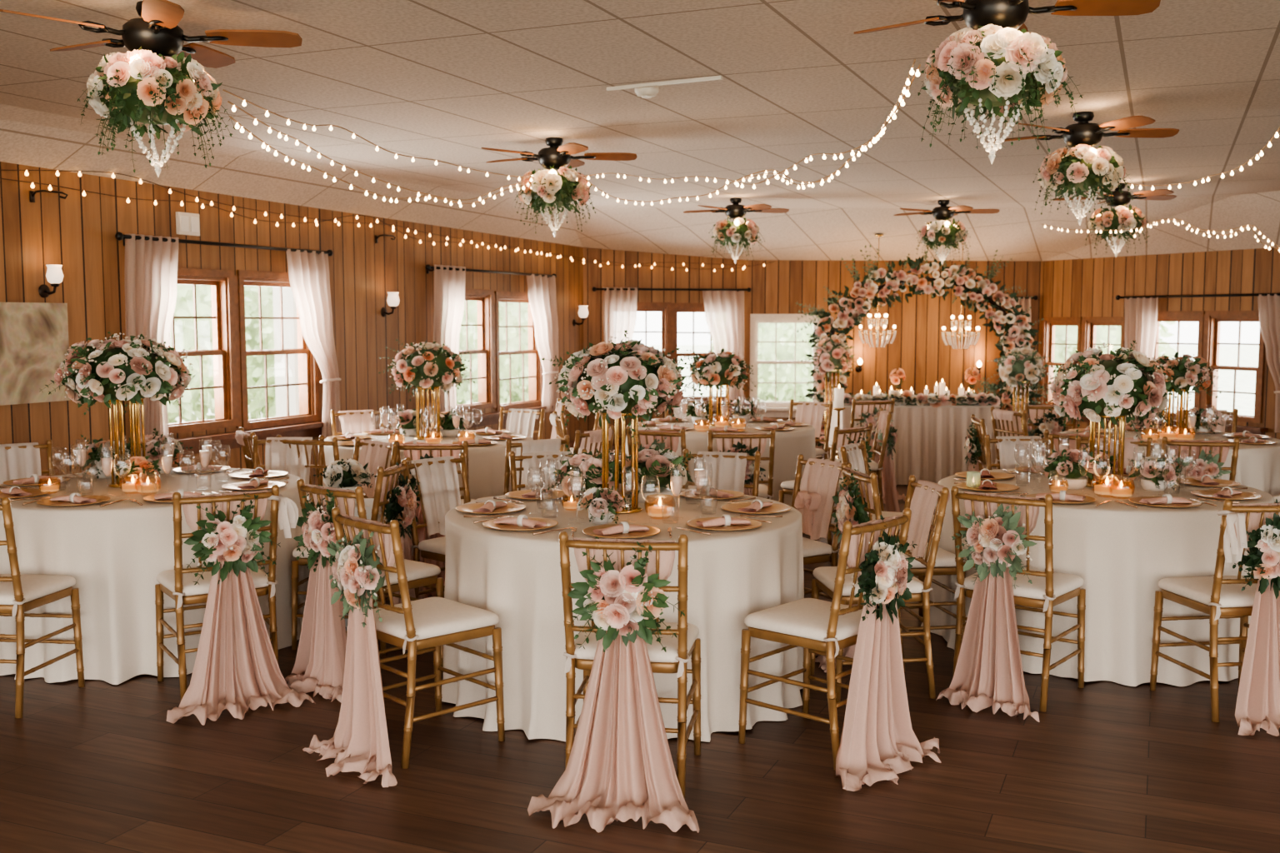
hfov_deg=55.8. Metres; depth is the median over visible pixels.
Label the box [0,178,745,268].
string lights
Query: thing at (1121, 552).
tablecloth
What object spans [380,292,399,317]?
wall sconce
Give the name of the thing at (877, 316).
crystal chandelier
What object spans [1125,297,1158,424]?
curtain
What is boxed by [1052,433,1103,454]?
drape
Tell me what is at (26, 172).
string lights
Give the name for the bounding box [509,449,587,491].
chair
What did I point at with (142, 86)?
flower ball
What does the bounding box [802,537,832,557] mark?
seat cushion
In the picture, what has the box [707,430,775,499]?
chair
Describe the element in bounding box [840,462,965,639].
chair
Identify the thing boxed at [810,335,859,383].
flowers
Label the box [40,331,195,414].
centrepiece
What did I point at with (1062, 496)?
napkin
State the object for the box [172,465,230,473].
charger plate
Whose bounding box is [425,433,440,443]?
votive candle
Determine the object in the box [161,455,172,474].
champagne flute
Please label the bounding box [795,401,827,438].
fabric panel
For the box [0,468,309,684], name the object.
tablecloth
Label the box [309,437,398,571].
chair
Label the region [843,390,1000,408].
flower garland
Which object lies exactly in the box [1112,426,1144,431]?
charger plate
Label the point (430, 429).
napkin
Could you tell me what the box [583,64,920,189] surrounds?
string lights
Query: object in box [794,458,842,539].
fabric panel
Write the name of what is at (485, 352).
window
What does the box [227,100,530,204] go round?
string lights
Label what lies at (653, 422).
napkin
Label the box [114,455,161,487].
flower arrangement
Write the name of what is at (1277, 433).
wall
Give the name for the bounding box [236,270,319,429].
window
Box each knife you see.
[0,486,34,488]
[0,497,44,501]
[100,499,127,507]
[463,515,512,517]
[493,497,522,503]
[532,527,574,534]
[667,527,671,538]
[732,516,771,523]
[954,478,992,482]
[988,492,1026,494]
[1095,500,1111,506]
[1188,498,1216,506]
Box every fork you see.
[22,497,49,504]
[129,499,142,505]
[219,490,244,492]
[255,477,289,480]
[473,516,509,523]
[570,528,577,538]
[675,527,710,534]
[728,497,755,501]
[740,515,782,517]
[1114,500,1138,508]
[1196,498,1239,503]
[1214,487,1247,489]
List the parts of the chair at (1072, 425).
leg, rail, rail, leg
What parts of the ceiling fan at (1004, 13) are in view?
blade, blade arm, blade, blade arm, blade arm, blade, blade arm, blade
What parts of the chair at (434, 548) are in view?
leg, rail, seat frame, rail, rail, leg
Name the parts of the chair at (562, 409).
leg, fabric panel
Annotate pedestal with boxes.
[824,369,842,445]
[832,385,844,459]
[1012,380,1030,432]
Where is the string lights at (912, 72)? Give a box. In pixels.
[733,59,915,189]
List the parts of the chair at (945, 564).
leg, rail, rail, leg, seat frame, leg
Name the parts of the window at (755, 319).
sash, sash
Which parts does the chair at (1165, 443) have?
leg, rail, rail, leg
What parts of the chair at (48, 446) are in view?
rail, rail, leg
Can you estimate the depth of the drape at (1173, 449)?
7.12 m
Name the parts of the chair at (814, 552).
leg, seat frame, rail, rail, leg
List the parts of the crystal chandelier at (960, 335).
chain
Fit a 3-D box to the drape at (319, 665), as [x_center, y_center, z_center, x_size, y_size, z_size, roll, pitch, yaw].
[-1.346,0.692,5.102,0.435,0.869,0.250,4,6,38]
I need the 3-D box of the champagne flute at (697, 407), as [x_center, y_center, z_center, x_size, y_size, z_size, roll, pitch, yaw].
[0.438,-0.101,9.111,0.062,0.225,0.062,2,6,23]
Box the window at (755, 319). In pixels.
[750,314,822,407]
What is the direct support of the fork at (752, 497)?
on the tablecloth at (514, 576)
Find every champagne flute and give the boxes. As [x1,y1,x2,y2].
[75,449,86,466]
[100,457,112,475]
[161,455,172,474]
[164,443,174,456]
[199,450,209,468]
[202,445,212,461]
[382,413,389,425]
[390,415,397,428]
[396,410,404,417]
[426,410,434,422]
[452,415,459,428]
[462,413,469,425]
[570,476,582,497]
[670,475,682,496]
[680,402,687,414]
[694,469,705,489]
[695,405,701,415]
[712,400,715,410]
[721,405,728,416]
[1059,444,1069,451]
[1178,410,1183,421]
[1188,415,1196,428]
[1205,411,1213,424]
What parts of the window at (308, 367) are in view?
sash, sash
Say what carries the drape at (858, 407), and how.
hanging from the chair at (854, 403)
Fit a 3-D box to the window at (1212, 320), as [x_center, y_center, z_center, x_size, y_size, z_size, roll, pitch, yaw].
[6.278,-0.638,12.702,0.162,1.154,0.717,-2,6,-26]
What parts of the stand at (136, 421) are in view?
rod, rod, rod, rod, rod, rod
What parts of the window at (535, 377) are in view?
sash, sash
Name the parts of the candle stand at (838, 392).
stem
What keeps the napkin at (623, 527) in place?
on the charger plate at (652, 531)
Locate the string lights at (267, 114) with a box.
[222,89,534,181]
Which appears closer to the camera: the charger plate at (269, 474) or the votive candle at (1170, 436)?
the charger plate at (269, 474)
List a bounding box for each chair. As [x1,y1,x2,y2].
[0,497,84,719]
[5,439,54,475]
[155,485,279,700]
[238,427,308,494]
[252,435,324,573]
[276,435,374,502]
[290,457,410,650]
[296,479,444,673]
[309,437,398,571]
[330,407,384,435]
[331,507,504,769]
[394,440,475,508]
[400,452,470,598]
[476,435,569,499]
[498,406,544,439]
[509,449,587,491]
[552,410,569,451]
[555,398,565,438]
[558,531,701,799]
[559,412,601,454]
[573,425,614,457]
[625,426,695,489]
[664,398,709,418]
[681,449,760,496]
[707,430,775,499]
[738,508,911,770]
[778,422,872,562]
[788,399,833,459]
[790,454,851,599]
[810,475,949,703]
[825,408,892,511]
[827,398,894,479]
[840,440,934,616]
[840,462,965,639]
[950,485,1085,712]
[970,414,1000,470]
[985,434,1054,470]
[990,406,1045,469]
[1023,403,1076,438]
[1044,430,1113,463]
[1075,435,1152,457]
[1150,499,1279,722]
[1160,436,1239,481]
[1178,407,1238,433]
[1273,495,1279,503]
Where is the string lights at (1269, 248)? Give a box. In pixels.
[1133,218,1279,249]
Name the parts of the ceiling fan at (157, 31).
blade, blade, blade arm, blade arm, blade arm, blade, blade arm, blade arm, blade, blade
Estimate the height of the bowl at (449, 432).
0.051 m
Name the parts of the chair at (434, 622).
leg, rail, rail, rail, leg, seat frame, leg, leg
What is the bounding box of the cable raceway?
[606,75,722,90]
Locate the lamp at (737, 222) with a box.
[734,220,739,225]
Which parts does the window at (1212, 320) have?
sash, sash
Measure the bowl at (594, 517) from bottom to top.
0.051 m
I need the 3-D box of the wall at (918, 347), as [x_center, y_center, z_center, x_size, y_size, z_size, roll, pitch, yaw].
[3.180,-0.945,15.251,3.640,2.340,0.150,0,5,0]
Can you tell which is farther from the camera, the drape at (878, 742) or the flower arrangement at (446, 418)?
the flower arrangement at (446, 418)
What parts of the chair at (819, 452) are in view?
leg, rail, seat frame, rail, leg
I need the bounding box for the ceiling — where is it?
[0,0,1279,260]
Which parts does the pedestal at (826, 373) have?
rod, rod, rod, rod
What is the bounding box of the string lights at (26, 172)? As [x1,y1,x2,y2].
[0,170,774,271]
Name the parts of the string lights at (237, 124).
bulb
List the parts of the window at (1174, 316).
sash, sash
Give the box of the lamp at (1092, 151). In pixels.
[1090,147,1096,154]
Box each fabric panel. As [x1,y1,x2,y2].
[0,442,41,484]
[265,437,312,493]
[338,410,375,434]
[357,440,392,498]
[409,456,461,537]
[505,409,539,438]
[515,438,560,490]
[521,451,572,489]
[579,428,612,454]
[695,451,747,493]
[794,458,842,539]
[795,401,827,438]
[837,443,865,474]
[906,480,949,559]
[992,409,1023,436]
[995,436,1043,469]
[1088,438,1138,469]
[1187,409,1227,432]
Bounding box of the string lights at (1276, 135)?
[1124,126,1279,190]
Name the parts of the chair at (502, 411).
leg, rail, leg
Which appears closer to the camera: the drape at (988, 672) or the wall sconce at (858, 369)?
the drape at (988, 672)
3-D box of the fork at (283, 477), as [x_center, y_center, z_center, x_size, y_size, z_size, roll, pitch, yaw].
[-1.877,0.269,6.168,0.175,0.009,0.020,-4,6,-37]
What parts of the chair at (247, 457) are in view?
fabric panel, leg, rail, rail, leg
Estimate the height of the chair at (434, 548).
0.892 m
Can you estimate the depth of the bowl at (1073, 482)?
5.82 m
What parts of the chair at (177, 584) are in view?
leg, leg, seat frame, rail, rail, rail, leg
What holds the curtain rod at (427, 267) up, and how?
attached to the wall at (77, 232)
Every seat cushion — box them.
[0,574,75,604]
[156,566,269,595]
[292,541,347,558]
[373,596,499,639]
[383,559,440,586]
[418,536,445,554]
[574,620,699,662]
[665,481,695,489]
[744,598,862,641]
[758,484,767,498]
[780,479,842,491]
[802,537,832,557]
[812,566,924,595]
[815,448,824,455]
[825,459,878,470]
[871,511,934,531]
[904,543,964,568]
[963,568,1084,599]
[1158,575,1257,607]
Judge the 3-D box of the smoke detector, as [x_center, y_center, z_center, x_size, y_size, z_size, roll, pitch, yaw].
[0.035,-1.733,6.264,0.124,0.057,0.124,0,5,0]
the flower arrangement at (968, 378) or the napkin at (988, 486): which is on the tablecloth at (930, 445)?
the flower arrangement at (968, 378)
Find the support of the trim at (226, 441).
attached to the wall at (77, 232)
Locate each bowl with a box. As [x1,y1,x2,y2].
[90,465,115,478]
[158,467,164,474]
[399,428,416,436]
[440,428,459,437]
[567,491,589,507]
[587,509,614,524]
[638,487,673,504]
[691,416,708,423]
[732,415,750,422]
[1055,475,1087,489]
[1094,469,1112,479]
[1140,478,1167,490]
[1143,425,1164,434]
[1189,425,1211,434]
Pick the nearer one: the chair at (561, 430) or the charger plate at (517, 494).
the charger plate at (517, 494)
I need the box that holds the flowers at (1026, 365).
[986,345,1049,398]
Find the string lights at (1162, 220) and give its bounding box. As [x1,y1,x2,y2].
[1041,219,1279,251]
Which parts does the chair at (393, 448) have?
leg, rail, leg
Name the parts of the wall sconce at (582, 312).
arm, lamp shade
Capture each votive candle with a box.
[40,479,59,492]
[121,475,144,491]
[136,477,159,492]
[390,435,403,444]
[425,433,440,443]
[459,432,474,441]
[563,496,578,509]
[647,498,672,516]
[695,421,708,430]
[715,417,728,427]
[731,420,744,429]
[1050,480,1066,492]
[1094,476,1119,494]
[1110,480,1132,496]
[1142,429,1158,440]
[1160,426,1177,439]
[1176,428,1194,439]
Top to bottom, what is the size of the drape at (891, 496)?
0.869 m
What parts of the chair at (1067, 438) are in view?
leg, rail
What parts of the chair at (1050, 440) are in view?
leg, rail, rail, leg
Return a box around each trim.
[175,421,327,455]
[233,275,242,428]
[457,405,552,429]
[493,293,496,408]
[646,402,730,413]
[747,407,796,417]
[1070,415,1122,425]
[1080,319,1082,352]
[1131,417,1268,434]
[1200,314,1204,408]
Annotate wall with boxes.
[0,161,584,485]
[583,247,748,437]
[746,260,1040,436]
[1036,247,1279,439]
[1276,432,1279,439]
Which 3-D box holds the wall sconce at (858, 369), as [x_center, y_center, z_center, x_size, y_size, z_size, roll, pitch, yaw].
[2.764,-0.771,15.213,0.090,0.188,0.146,0,5,2]
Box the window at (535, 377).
[494,290,543,411]
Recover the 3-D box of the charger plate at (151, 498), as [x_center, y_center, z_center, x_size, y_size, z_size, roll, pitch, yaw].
[-2.104,0.325,5.511,0.300,0.013,0.300,-4,6,-37]
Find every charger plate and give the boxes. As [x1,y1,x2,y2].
[0,488,49,499]
[3,477,69,485]
[36,495,109,506]
[143,491,211,502]
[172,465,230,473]
[221,481,285,490]
[228,470,288,479]
[326,435,371,440]
[337,440,354,446]
[362,430,399,434]
[451,440,497,446]
[455,502,525,514]
[468,430,509,434]
[482,517,558,530]
[483,435,526,440]
[505,490,567,499]
[582,524,660,538]
[619,490,631,494]
[638,422,669,426]
[651,418,688,422]
[652,426,692,431]
[680,490,744,499]
[685,517,761,530]
[704,429,745,433]
[721,502,791,514]
[747,418,782,422]
[755,426,794,431]
[770,422,809,426]
[955,471,1014,479]
[955,482,1019,491]
[1014,466,1058,474]
[1025,493,1095,504]
[1068,428,1111,433]
[1111,473,1143,477]
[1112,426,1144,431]
[1129,496,1202,507]
[1175,478,1240,487]
[1177,429,1220,433]
[1190,490,1262,499]
[1223,434,1271,439]
[1227,439,1277,444]
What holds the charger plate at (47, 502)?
on the tablecloth at (115, 553)
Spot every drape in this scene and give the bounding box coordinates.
[166,490,315,725]
[285,484,354,703]
[302,513,397,787]
[380,461,424,651]
[385,444,459,598]
[527,537,699,833]
[638,430,679,452]
[715,432,766,495]
[815,467,874,672]
[835,514,940,791]
[836,425,868,451]
[855,400,905,504]
[876,410,899,512]
[935,490,1039,722]
[968,416,984,471]
[1029,405,1068,455]
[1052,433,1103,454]
[1170,440,1230,470]
[1232,503,1279,736]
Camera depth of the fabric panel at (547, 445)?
7.07 m
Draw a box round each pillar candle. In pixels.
[873,382,879,394]
[924,385,928,395]
[934,382,938,395]
[939,379,944,394]
[943,386,949,397]
[958,384,964,395]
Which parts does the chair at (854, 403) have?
leg, rail, leg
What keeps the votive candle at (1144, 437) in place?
on the tablecloth at (1257, 466)
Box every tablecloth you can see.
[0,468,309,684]
[322,430,533,499]
[441,487,804,742]
[625,418,815,505]
[828,401,1000,485]
[920,469,1274,686]
[1053,428,1279,503]
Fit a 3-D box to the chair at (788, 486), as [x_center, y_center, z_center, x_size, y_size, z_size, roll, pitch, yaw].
[1.251,0.418,8.119,0.494,0.892,0.439,5,7,44]
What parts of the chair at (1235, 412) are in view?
rail, leg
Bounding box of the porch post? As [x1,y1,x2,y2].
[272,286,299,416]
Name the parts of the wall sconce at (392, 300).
arm, lamp shade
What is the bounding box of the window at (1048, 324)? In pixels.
[1040,317,1081,405]
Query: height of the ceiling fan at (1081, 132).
0.200 m
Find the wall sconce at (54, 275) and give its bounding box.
[38,265,63,298]
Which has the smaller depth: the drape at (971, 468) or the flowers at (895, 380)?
the drape at (971, 468)
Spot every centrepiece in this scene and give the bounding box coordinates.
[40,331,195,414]
[378,339,474,401]
[541,330,703,444]
[684,348,755,394]
[1038,340,1183,444]
[1148,350,1220,400]
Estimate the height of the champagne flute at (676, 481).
0.225 m
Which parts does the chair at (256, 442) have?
leg, rail, rail, leg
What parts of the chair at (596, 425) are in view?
leg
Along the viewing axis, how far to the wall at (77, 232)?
9.43 m
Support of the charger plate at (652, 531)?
on the tablecloth at (514, 576)
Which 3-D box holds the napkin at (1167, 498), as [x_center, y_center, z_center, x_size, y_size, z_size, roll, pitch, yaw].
[2.331,0.323,5.356,0.207,0.048,0.090,-1,5,-11]
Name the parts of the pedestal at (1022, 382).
rod, rod, rod, rod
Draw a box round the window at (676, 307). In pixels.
[670,303,724,401]
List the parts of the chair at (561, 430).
fabric panel, leg, leg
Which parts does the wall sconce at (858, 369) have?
bulb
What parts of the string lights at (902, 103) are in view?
bulb, bulb, bulb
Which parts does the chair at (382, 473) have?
leg, seat frame, leg, rail, rail, leg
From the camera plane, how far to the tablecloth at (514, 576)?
4.62 m
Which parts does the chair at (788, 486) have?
leg, seat frame, leg, rail, leg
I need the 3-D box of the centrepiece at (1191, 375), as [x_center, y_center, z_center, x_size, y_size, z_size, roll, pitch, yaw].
[3.716,-0.353,8.357,0.553,0.335,0.613,0,5,0]
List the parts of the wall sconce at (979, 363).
bulb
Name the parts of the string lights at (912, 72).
bulb, bulb, bulb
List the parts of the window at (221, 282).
sash, sash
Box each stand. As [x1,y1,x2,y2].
[107,398,145,488]
[342,498,384,626]
[414,386,442,439]
[600,411,642,514]
[706,383,731,426]
[1085,415,1126,488]
[1159,388,1189,437]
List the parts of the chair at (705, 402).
leg, fabric panel, rail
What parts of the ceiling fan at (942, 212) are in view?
blade, blade, blade arm, blade arm, blade, blade arm, blade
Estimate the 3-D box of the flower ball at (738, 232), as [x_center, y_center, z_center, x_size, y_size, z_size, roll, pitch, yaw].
[0.974,-1.865,12.087,0.561,0.484,0.557,1,5,7]
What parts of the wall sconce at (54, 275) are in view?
arm, lamp shade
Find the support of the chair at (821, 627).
on the floor
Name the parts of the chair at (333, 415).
leg, rail, leg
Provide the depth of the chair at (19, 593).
4.89 m
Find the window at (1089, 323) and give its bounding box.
[1081,316,1124,353]
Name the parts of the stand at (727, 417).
rod, rod, rod, rod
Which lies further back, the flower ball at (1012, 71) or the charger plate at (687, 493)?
the charger plate at (687, 493)
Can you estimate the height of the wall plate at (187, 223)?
0.160 m
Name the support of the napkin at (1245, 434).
on the charger plate at (1227, 435)
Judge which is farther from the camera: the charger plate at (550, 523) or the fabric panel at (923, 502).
the fabric panel at (923, 502)
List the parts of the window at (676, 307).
sash, sash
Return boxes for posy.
[183,493,280,584]
[293,485,347,572]
[326,530,389,627]
[378,462,420,540]
[409,450,433,503]
[566,536,684,652]
[638,436,666,450]
[720,439,765,493]
[831,469,873,544]
[845,430,872,471]
[851,515,917,624]
[856,405,893,439]
[875,422,897,459]
[951,504,1036,589]
[964,422,983,468]
[1030,410,1066,444]
[1173,448,1232,479]
[1232,499,1279,599]
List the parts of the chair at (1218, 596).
leg, seat frame, leg, rail, leg, rail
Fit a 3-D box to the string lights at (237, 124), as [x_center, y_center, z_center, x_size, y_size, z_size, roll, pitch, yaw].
[-1.263,-1.321,6.364,0.257,0.268,3.464,1,5,15]
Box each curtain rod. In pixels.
[115,231,333,256]
[425,264,556,278]
[591,286,750,292]
[1013,295,1038,299]
[1115,293,1279,299]
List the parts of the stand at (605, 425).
rod, rod, rod, rod, rod, rod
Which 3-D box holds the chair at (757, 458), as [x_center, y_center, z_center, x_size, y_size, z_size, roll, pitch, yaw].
[0.366,0.586,6.237,0.439,0.892,0.493,2,5,18]
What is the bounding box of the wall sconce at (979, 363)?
[976,360,981,374]
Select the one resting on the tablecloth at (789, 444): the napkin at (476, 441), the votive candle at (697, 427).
the votive candle at (697, 427)
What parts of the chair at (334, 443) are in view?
rail, rail, leg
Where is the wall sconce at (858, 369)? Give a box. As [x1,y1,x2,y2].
[855,358,862,372]
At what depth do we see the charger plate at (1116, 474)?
6.29 m
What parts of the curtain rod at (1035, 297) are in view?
rod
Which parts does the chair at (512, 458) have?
leg, rail, rail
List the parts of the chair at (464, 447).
leg, rail, leg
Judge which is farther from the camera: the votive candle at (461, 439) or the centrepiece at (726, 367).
the centrepiece at (726, 367)
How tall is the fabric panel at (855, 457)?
0.387 m
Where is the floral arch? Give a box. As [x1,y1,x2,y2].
[796,245,1052,449]
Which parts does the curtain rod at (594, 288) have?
rod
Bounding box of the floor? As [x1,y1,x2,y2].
[0,444,1279,852]
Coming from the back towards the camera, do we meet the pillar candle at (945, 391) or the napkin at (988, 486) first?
the pillar candle at (945, 391)
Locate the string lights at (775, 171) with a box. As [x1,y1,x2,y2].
[584,157,849,205]
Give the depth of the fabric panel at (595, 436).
7.66 m
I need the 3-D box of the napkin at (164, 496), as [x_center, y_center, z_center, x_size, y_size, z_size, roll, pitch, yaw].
[-2.103,0.310,5.506,0.207,0.048,0.090,-2,5,-20]
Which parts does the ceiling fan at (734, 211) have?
blade, blade, blade arm, blade arm, blade arm, blade arm, blade, blade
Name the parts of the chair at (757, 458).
leg, rail, rail, leg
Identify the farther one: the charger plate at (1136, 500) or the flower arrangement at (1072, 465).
the flower arrangement at (1072, 465)
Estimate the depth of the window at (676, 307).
15.19 m
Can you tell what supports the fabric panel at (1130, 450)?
hanging from the chair at (1079, 442)
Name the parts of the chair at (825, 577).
leg, leg, seat frame, leg, rail, rail, leg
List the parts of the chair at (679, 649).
leg, leg, rail, rail, rail, seat frame, leg, leg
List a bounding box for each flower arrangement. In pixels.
[73,435,135,479]
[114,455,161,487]
[129,428,193,474]
[386,408,429,436]
[426,406,474,437]
[541,444,628,507]
[575,485,633,524]
[594,448,630,484]
[619,445,693,504]
[685,401,719,423]
[729,395,761,422]
[1040,444,1106,489]
[1085,447,1120,479]
[1127,455,1180,490]
[1129,407,1174,434]
[1182,405,1223,434]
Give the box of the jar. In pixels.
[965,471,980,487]
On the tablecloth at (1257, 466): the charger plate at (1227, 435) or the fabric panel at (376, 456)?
the charger plate at (1227, 435)
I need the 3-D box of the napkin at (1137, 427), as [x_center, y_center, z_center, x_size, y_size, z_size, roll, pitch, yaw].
[3.661,0.004,8.944,0.207,0.048,0.090,1,5,16]
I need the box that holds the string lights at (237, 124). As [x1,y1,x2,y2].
[229,115,531,207]
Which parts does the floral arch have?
arch frame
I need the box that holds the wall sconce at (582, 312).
[572,305,588,326]
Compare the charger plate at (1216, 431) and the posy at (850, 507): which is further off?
the charger plate at (1216, 431)
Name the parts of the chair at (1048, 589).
leg, rail, rail, rail, seat frame, leg, leg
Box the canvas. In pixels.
[0,302,70,405]
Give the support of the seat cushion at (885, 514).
on the chair at (844, 457)
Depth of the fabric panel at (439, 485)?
6.11 m
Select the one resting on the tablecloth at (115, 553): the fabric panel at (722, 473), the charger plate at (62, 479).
the charger plate at (62, 479)
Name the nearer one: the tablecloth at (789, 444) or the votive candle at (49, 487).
the votive candle at (49, 487)
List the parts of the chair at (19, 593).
rail, rail, leg, seat frame, leg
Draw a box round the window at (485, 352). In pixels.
[455,289,494,412]
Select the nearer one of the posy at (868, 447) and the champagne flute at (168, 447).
the champagne flute at (168, 447)
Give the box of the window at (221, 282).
[168,267,238,434]
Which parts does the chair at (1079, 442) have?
leg, rail, leg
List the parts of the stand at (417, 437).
rod, rod, rod, rod, rod, rod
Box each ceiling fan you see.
[0,0,302,68]
[480,137,637,169]
[683,197,789,219]
[854,0,1160,34]
[893,200,999,220]
[993,111,1179,148]
[1053,183,1176,206]
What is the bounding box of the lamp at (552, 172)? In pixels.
[549,169,556,174]
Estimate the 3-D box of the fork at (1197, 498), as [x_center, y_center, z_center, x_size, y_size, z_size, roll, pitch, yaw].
[2.600,0.335,5.436,0.175,0.009,0.020,4,6,37]
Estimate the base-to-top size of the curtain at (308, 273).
1.589 m
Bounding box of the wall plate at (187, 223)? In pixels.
[175,211,199,235]
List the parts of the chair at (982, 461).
rail, leg, leg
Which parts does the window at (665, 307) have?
sash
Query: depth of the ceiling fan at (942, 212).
12.18 m
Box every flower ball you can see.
[77,45,235,177]
[510,165,595,237]
[709,217,764,264]
[914,218,970,264]
[917,24,1082,164]
[1032,144,1134,225]
[1085,203,1149,257]
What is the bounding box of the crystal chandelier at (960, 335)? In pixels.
[941,243,979,349]
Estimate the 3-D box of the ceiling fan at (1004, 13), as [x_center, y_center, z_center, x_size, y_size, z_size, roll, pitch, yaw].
[1.279,-1.480,4.224,1.043,0.200,1.060,0,5,0]
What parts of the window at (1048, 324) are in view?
sash, sash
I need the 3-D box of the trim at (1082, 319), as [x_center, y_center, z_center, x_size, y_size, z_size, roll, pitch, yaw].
[5.310,-0.735,14.541,0.016,1.110,0.030,-2,6,-26]
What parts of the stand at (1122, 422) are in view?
rod, rod, rod, rod, rod, rod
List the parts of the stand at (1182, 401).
rod, rod, rod, rod, rod, rod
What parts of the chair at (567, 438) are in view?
leg, rail, rail, leg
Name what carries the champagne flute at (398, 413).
on the tablecloth at (486, 463)
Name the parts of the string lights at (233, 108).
bulb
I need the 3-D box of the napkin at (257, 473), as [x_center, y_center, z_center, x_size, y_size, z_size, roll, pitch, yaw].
[-1.994,0.238,6.311,0.090,0.048,0.207,-1,5,-12]
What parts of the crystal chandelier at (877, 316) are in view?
chain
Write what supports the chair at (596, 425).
on the floor
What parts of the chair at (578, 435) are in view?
leg, rail, leg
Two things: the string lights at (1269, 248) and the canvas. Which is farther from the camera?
the string lights at (1269, 248)
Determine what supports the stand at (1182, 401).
on the tablecloth at (1257, 466)
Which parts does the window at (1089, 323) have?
sash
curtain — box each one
[125,234,178,437]
[285,249,341,439]
[433,265,465,414]
[526,274,559,412]
[602,287,637,354]
[702,290,744,416]
[1009,297,1030,402]
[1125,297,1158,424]
[1257,294,1279,432]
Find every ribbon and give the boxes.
[267,494,298,538]
[1216,510,1247,563]
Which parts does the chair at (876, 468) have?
seat frame, leg, leg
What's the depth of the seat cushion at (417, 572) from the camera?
5.30 m
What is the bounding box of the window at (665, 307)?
[633,302,671,359]
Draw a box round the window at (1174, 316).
[1153,310,1204,419]
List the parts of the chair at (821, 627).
leg, seat frame, leg, leg, rail, rail, rail, leg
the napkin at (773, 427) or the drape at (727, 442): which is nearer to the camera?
the drape at (727, 442)
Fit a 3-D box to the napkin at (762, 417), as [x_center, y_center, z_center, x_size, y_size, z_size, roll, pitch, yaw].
[1.001,-0.065,9.714,0.207,0.048,0.090,4,7,41]
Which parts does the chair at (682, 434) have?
leg, rail, leg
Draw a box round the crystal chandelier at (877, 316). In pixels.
[858,234,896,347]
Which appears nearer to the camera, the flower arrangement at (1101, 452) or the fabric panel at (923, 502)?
the fabric panel at (923, 502)
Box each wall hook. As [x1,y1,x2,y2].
[29,190,68,202]
[375,234,395,243]
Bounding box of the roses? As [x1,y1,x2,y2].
[313,458,376,503]
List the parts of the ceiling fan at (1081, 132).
blade, blade, blade arm, blade arm, blade arm, blade arm, blade, blade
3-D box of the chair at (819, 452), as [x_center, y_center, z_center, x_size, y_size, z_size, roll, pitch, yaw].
[1.328,0.233,10.194,0.439,0.892,0.493,4,7,40]
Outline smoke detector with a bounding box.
[635,85,658,98]
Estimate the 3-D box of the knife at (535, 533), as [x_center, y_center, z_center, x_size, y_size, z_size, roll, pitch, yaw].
[-0.332,0.403,4.671,0.210,0.009,0.015,-5,7,-45]
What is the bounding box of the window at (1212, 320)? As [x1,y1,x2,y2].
[1200,310,1264,423]
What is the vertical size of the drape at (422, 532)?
0.869 m
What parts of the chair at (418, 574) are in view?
leg, rail, leg, leg, seat frame, leg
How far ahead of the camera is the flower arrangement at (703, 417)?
9.49 m
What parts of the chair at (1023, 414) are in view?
leg, rail, rail, leg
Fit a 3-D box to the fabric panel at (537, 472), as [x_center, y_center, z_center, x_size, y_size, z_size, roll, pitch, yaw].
[-0.486,0.297,6.408,0.273,0.317,0.135,-2,5,-18]
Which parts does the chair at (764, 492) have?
leg, rail, rail, rail, leg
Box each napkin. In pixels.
[0,485,30,497]
[13,474,60,484]
[50,492,96,504]
[154,489,202,499]
[180,462,222,471]
[236,477,268,489]
[247,467,269,477]
[340,432,355,439]
[368,427,399,434]
[399,440,428,445]
[425,426,443,431]
[458,437,490,444]
[472,500,507,512]
[475,427,503,434]
[493,515,546,528]
[499,431,512,439]
[521,486,554,498]
[592,521,649,535]
[614,483,644,491]
[644,420,656,425]
[658,415,682,421]
[658,424,687,429]
[690,486,734,498]
[696,515,750,527]
[708,414,724,419]
[710,425,739,431]
[738,499,773,512]
[751,415,777,421]
[764,423,784,429]
[784,419,796,425]
[978,468,994,478]
[979,479,997,490]
[1022,463,1045,472]
[1035,490,1085,501]
[1078,430,1089,434]
[1082,425,1089,432]
[1111,465,1132,474]
[1125,424,1144,429]
[1125,436,1146,441]
[1139,494,1191,504]
[1193,475,1219,485]
[1211,486,1242,498]
[1233,430,1262,437]
[1240,435,1264,443]
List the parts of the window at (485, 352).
sash, sash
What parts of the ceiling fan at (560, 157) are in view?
blade, blade, blade arm, blade arm, blade arm, blade, blade, blade arm, blade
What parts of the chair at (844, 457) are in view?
leg, rail, leg, leg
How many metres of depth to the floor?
4.12 m
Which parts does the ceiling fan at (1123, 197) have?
blade, blade arm, blade arm, blade, blade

